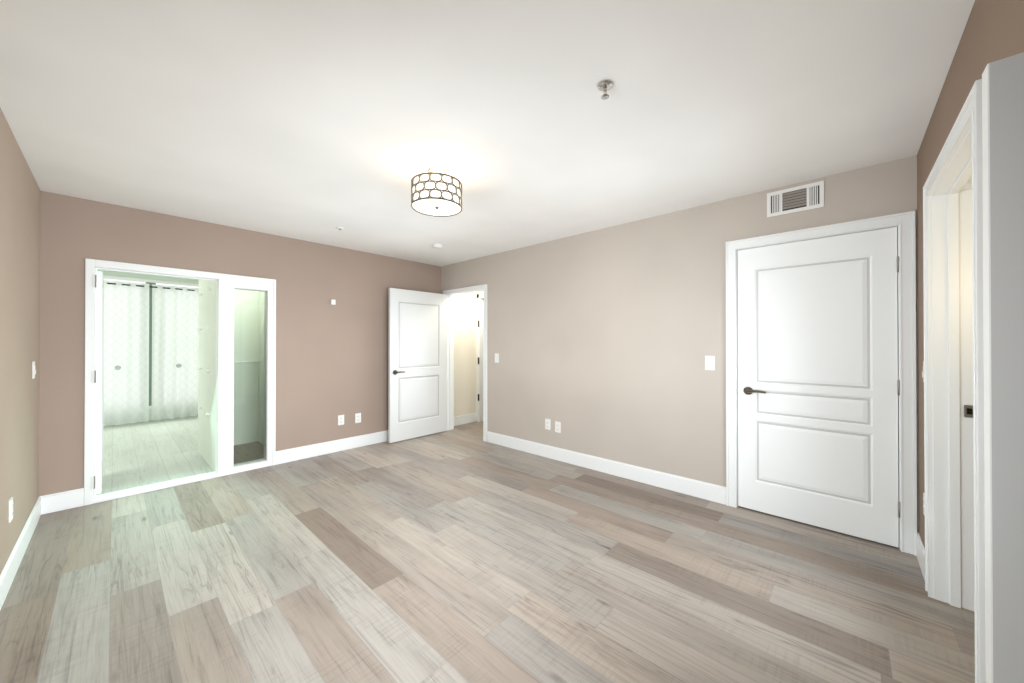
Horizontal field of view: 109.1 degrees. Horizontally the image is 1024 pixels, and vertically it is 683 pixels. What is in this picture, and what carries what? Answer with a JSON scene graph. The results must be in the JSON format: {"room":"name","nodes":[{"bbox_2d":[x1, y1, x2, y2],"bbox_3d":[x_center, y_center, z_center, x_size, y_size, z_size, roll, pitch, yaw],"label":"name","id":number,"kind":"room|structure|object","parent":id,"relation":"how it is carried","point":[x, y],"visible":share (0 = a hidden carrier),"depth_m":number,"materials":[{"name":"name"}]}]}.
{"room":"empty bedroom","nodes":[
{"label":"empty bedroom","id":0,"kind":"room"},
{"bbox_2d":[0,108,39,573],"bbox_3d":[-1.782,0.074,1.037,4.916,2.440,0.120,0,0,42],"label":"wall","id":1,"kind":"structure","parent":0,"point":[19,308],"depth_m":2.12,"materials":[{"name":"beige paint"}]},
{"bbox_2d":[9,497,12,522],"bbox_3d":[-2.725,0.916,1.985,0.072,0.118,0.010,0,0,42],"label":"electrical outlet","id":2,"kind":"object","parent":1,"relation":"attached to","point":[10,509],"visible":1,"depth_m":1.98,"materials":[{"name":"white plastic"}]},
{"bbox_2d":[0,496,40,609],"bbox_3d":[-1.781,1.224,1.122,4.796,0.140,0.014,0,0,42],"label":"baseboard","id":3,"kind":"structure","parent":1,"relation":"attached to","point":[10,569],"depth_m":2.09,"materials":[{"name":"white wood"}]},
{"bbox_2d":[32,361,35,378],"bbox_3d":[-3.315,0.197,2.530,0.072,0.118,0.012,0,0,42],"label":"light switch","id":4,"kind":"object","parent":1,"relation":"attached to","point":[33,370],"visible":1,"depth_m":2.51,"materials":[{"name":"white plastic"}]},
{"bbox_2d":[97,270,198,419],"bbox_3d":[-6.083,0.099,6.145,0.120,2.440,3.000,0,0,42],"label":"wall","id":5,"kind":"structure","parent":0,"point":[144,276],"depth_m":6.09,"materials":[{"name":"paint"}]},
{"bbox_2d":[103,275,198,408],"bbox_3d":[-6.024,0.043,6.091,0.039,2.150,2.800,0,0,42],"label":"window","id":6,"kind":"structure","parent":5,"relation":"in","point":[149,282],"depth_m":6.07,"materials":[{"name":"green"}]},
{"bbox_2d":[107,283,194,290],"bbox_3d":[-5.961,-0.897,6.038,0.151,0.022,2.900,0,0,42],"label":"curtain rod","id":7,"kind":"object","parent":5,"relation":"attached to","point":[152,286],"visible":0.12,"depth_m":6.00,"materials":[{"name":"grey metal"}]},
{"bbox_2d":[103,280,148,425],"bbox_3d":[-6.392,0.178,5.468,0.082,2.245,1.345,0,0,42],"label":"curtain","id":8,"kind":"object","parent":7,"relation":"hanging from","point":[126,348],"visible":0.4,"depth_m":5.79,"materials":[{"name":"white fabric"}]},
{"bbox_2d":[115,364,181,369],"bbox_3d":[-5.881,0.407,5.917,0.045,0.068,0.768,0,0,42],"label":"knobs","id":9,"kind":"object","parent":8,"relation":"attached to","point":[118,367],"visible":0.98,"depth_m":5.67,"materials":[{"name":"silver metal"}]},
{"bbox_2d":[151,284,198,420],"bbox_3d":[-5.448,0.183,6.498,0.084,2.245,1.380,0,0,42],"label":"curtain","id":10,"kind":"object","parent":7,"relation":"hanging from","point":[174,340],"visible":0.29,"depth_m":6.18,"materials":[{"name":"white fabric"}]},
{"bbox_2d":[198,280,215,470],"bbox_3d":[-3.327,0.088,4.007,1.134,2.440,0.049,0,0,42],"label":"wall","id":11,"kind":"structure","parent":0,"point":[206,361],"depth_m":3.95,"materials":[{"name":"paint"}]},
{"bbox_2d":[198,288,210,415],"bbox_3d":[-3.361,0.108,3.981,0.594,1.342,0.035,0,0,42],"label":"pegs","id":12,"kind":"object","parent":11,"relation":"attached to","point":[208,289],"visible":1,"depth_m":3.80,"materials":[{"name":"white plastic"}]},
{"bbox_2d":[39,191,476,495],"bbox_3d":[-1.848,0.092,4.719,0.155,2.440,5.460,0,0,42],"label":"wall","id":13,"kind":"structure","parent":0,"point":[331,363],"depth_m":3.92,"materials":[{"name":"beige paint"}]},
{"bbox_2d":[96,271,103,493],"bbox_3d":[-3.732,0.344,3.302,0.740,1.862,0.035,0,0,42],"label":"door","id":14,"kind":"structure","parent":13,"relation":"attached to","point":[100,371],"depth_m":3.06,"materials":[{"name":"white wood"}]},
{"bbox_2d":[91,275,266,488],"bbox_3d":[-2.977,0.355,3.383,0.055,1.790,1.214,0,0,42],"label":"glazing","id":15,"kind":"object","parent":13,"relation":"attached to","point":[250,374],"visible":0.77,"depth_m":3.73,"materials":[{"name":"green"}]},
{"bbox_2d":[84,258,275,505],"bbox_3d":[-2.999,0.323,3.426,0.140,1.965,1.316,0,0,42],"label":"trim","id":16,"kind":"structure","parent":13,"relation":"attached to","point":[226,284],"depth_m":3.52,"materials":[{"name":"white wood"}]},
{"bbox_2d":[40,430,387,514],"bbox_3d":[-2.302,1.239,4.092,0.014,0.140,3.690,0,0,42],"label":"baseboard","id":17,"kind":"structure","parent":13,"relation":"attached to","point":[59,501],"depth_m":4.01,"materials":[{"name":"white wood"}]},
{"bbox_2d":[338,415,343,424],"bbox_3d":[-2.049,0.942,4.373,0.010,0.118,0.072,0,0,42],"label":"electrical outlet","id":18,"kind":"object","parent":13,"relation":"attached to","point":[340,419],"visible":1,"depth_m":4.37,"materials":[{"name":"white plastic"}]},
{"bbox_2d":[355,413,360,422],"bbox_3d":[-1.909,0.950,4.526,0.010,0.118,0.072,0,0,42],"label":"electrical outlet","id":19,"kind":"object","parent":13,"relation":"attached to","point":[357,417],"visible":1,"depth_m":4.52,"materials":[{"name":"white plastic"}]},
{"bbox_2d":[454,413,476,425],"bbox_3d":[-0.081,1.244,5.149,1.931,0.140,0.630,0,0,42],"label":"baseboard","id":20,"kind":"structure","parent":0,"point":[464,419],"depth_m":5.83,"materials":[{"name":"white wood"}]},
{"bbox_2d":[0,416,974,682],"bbox_3d":[-1.145,1.336,3.594,10.840,0.060,6.160,0,0,42],"label":"floor","id":21,"kind":"structure","parent":0,"point":[462,553],"depth_m":1.96,"materials":[{"name":"brown wood"}]},
{"bbox_2d":[0,0,974,265],"bbox_3d":[-1.145,-1.184,3.607,10.840,0.100,6.160,0,0,42],"label":"ceiling","id":22,"kind":"structure","parent":0,"point":[314,120],"depth_m":1.76,"materials":[{"name":"paint"}]},
{"bbox_2d":[411,165,461,216],"bbox_3d":[-0.498,-1.008,2.421,0.334,0.262,0.334,0,0,42],"label":"drum ceiling light","id":23,"kind":"object","parent":22,"relation":"attached to","point":[436,191],"visible":1,"depth_m":2.33,"materials":[{"name":"white fabric"}]},
{"bbox_2d":[433,244,442,248],"bbox_3d":[-0.867,-1.112,4.271,0.124,0.036,0.124,0,0,42],"label":"smoke detector","id":24,"kind":"object","parent":22,"relation":"attached to","point":[438,246],"visible":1,"depth_m":4.23,"materials":[{"name":"white plastic"}]},
{"bbox_2d":[597,79,612,99],"bbox_3d":[0.415,-1.115,1.625,0.072,0.056,0.072,0,0,42],"label":"sprinkler","id":25,"kind":"object","parent":22,"relation":"attached to","point":[604,86],"visible":1,"depth_m":1.62,"materials":[{"name":"silver metal"}]},
{"bbox_2d":[441,155,918,531],"bbox_3d":[0.748,0.088,3.887,4.796,2.440,0.120,0,0,42],"label":"wall","id":26,"kind":"structure","parent":0,"point":[603,342],"depth_m":3.42,"materials":[{"name":"beige paint"}]},
{"bbox_2d":[388,288,445,442],"bbox_3d":[-1.270,0.307,5.011,0.163,1.988,0.902,0,0,42],"label":"door","id":27,"kind":"structure","parent":26,"relation":"in","point":[417,365],"depth_m":4.95,"materials":[{"name":"white wood"}]},
{"bbox_2d":[443,284,486,441],"bbox_3d":[-0.625,0.281,5.144,0.932,2.066,0.166,0,0,42],"label":"door frame","id":28,"kind":"structure","parent":26,"relation":"attached to","point":[451,293],"depth_m":5.38,"materials":[{"name":"white wood"}]},
{"bbox_2d":[495,353,498,362],"bbox_3d":[-0.196,0.211,4.661,0.072,0.118,0.012,0,0,42],"label":"switch","id":29,"kind":"object","parent":26,"relation":"attached to","point":[496,357],"visible":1,"depth_m":4.65,"materials":[{"name":"white plastic"}]},
{"bbox_2d":[545,419,550,429],"bbox_3d":[0.403,0.934,4.111,0.072,0.118,0.010,0,0,42],"label":"electrical outlet","id":30,"kind":"object","parent":26,"relation":"attached to","point":[547,424],"visible":1,"depth_m":4.10,"materials":[{"name":"white plastic"}]},
{"bbox_2d":[555,421,560,432],"bbox_3d":[0.504,0.943,4.018,0.072,0.118,0.010,0,0,42],"label":"electrical outlet","id":31,"kind":"object","parent":26,"relation":"attached to","point":[558,427],"visible":1,"depth_m":4.01,"materials":[{"name":"white plastic"}]},
{"bbox_2d":[487,431,725,504],"bbox_3d":[0.324,1.239,4.179,3.769,0.140,0.014,0,0,42],"label":"baseboard","id":32,"kind":"structure","parent":26,"relation":"attached to","point":[699,489],"depth_m":3.51,"materials":[{"name":"white wood"}]},
{"bbox_2d":[705,356,714,369],"bbox_3d":[1.624,0.176,2.994,0.072,0.118,0.012,0,0,42],"label":"light switch","id":33,"kind":"object","parent":26,"relation":"attached to","point":[709,362],"visible":1,"depth_m":2.99,"materials":[{"name":"white plastic"}]},
{"bbox_2d":[767,180,823,217],"bbox_3d":[2.031,-1.020,2.624,0.325,0.180,0.016,0,0,42],"label":"air vent","id":34,"kind":"object","parent":26,"relation":"in","point":[798,199],"visible":1,"depth_m":2.62,"materials":[{"name":"white metal"}]},
{"bbox_2d":[726,211,916,555],"bbox_3d":[2.122,0.254,2.604,1.019,2.096,0.198,0,0,42],"label":"door","id":35,"kind":"structure","parent":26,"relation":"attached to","point":[818,387],"depth_m":2.51,"materials":[{"name":"white wood"}]},
{"bbox_2d":[917,0,1023,546],"bbox_3d":[1.313,0.073,0.866,0.120,2.440,3.810,0,0,42],"label":"wall","id":36,"kind":"structure","parent":0,"point":[993,31],"depth_m":1.41,"materials":[{"name":"beige paint"}]},
{"bbox_2d":[916,532,924,580],"bbox_3d":[1.223,1.223,0.862,0.014,0.140,3.690,0,0,42],"label":"baseboard","id":37,"kind":"structure","parent":36,"relation":"attached to","point":[920,551],"depth_m":2.08,"materials":[{"name":"white"}]},
{"bbox_2d":[923,493,924,515],"bbox_3d":[2.289,0.909,2.023,0.010,0.118,0.072,0,0,42],"label":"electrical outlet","id":38,"kind":"object","parent":36,"relation":"attached to","point":[924,504],"visible":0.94,"depth_m":2.02,"materials":[{"name":"white plastic"}]},
{"bbox_2d":[923,79,985,682],"bbox_3d":[1.875,0.241,1.456,0.196,2.109,1.058,0,0,42],"label":"door frame","id":39,"kind":"structure","parent":36,"relation":"in","point":[953,381],"depth_m":1.78,"materials":[{"name":"white wood"}]},
{"bbox_2d":[982,52,1023,682],"bbox_3d":[1.480,0.299,0.638,0.803,1.963,0.050,0,0,42],"label":"door","id":40,"kind":"structure","parent":36,"relation":"in","point":[1003,189],"depth_m":0.88,"materials":[{"name":"grey wood"}]},
{"bbox_3d":[0.172,0.095,5.431,1.931,2.440,0.120,0,0,42],"label":"wall","id":41,"kind":"structure","parent":0,"visible":0},
{"bbox_2d":[476,293,482,421],"bbox_3d":[-0.192,0.267,5.758,0.951,2.100,0.152,0,0,42],"label":"door","id":42,"kind":"structure","parent":41,"relation":"attached to","point":[479,354],"depth_m":6.01,"materials":[{"name":"white wood"}]}
]}

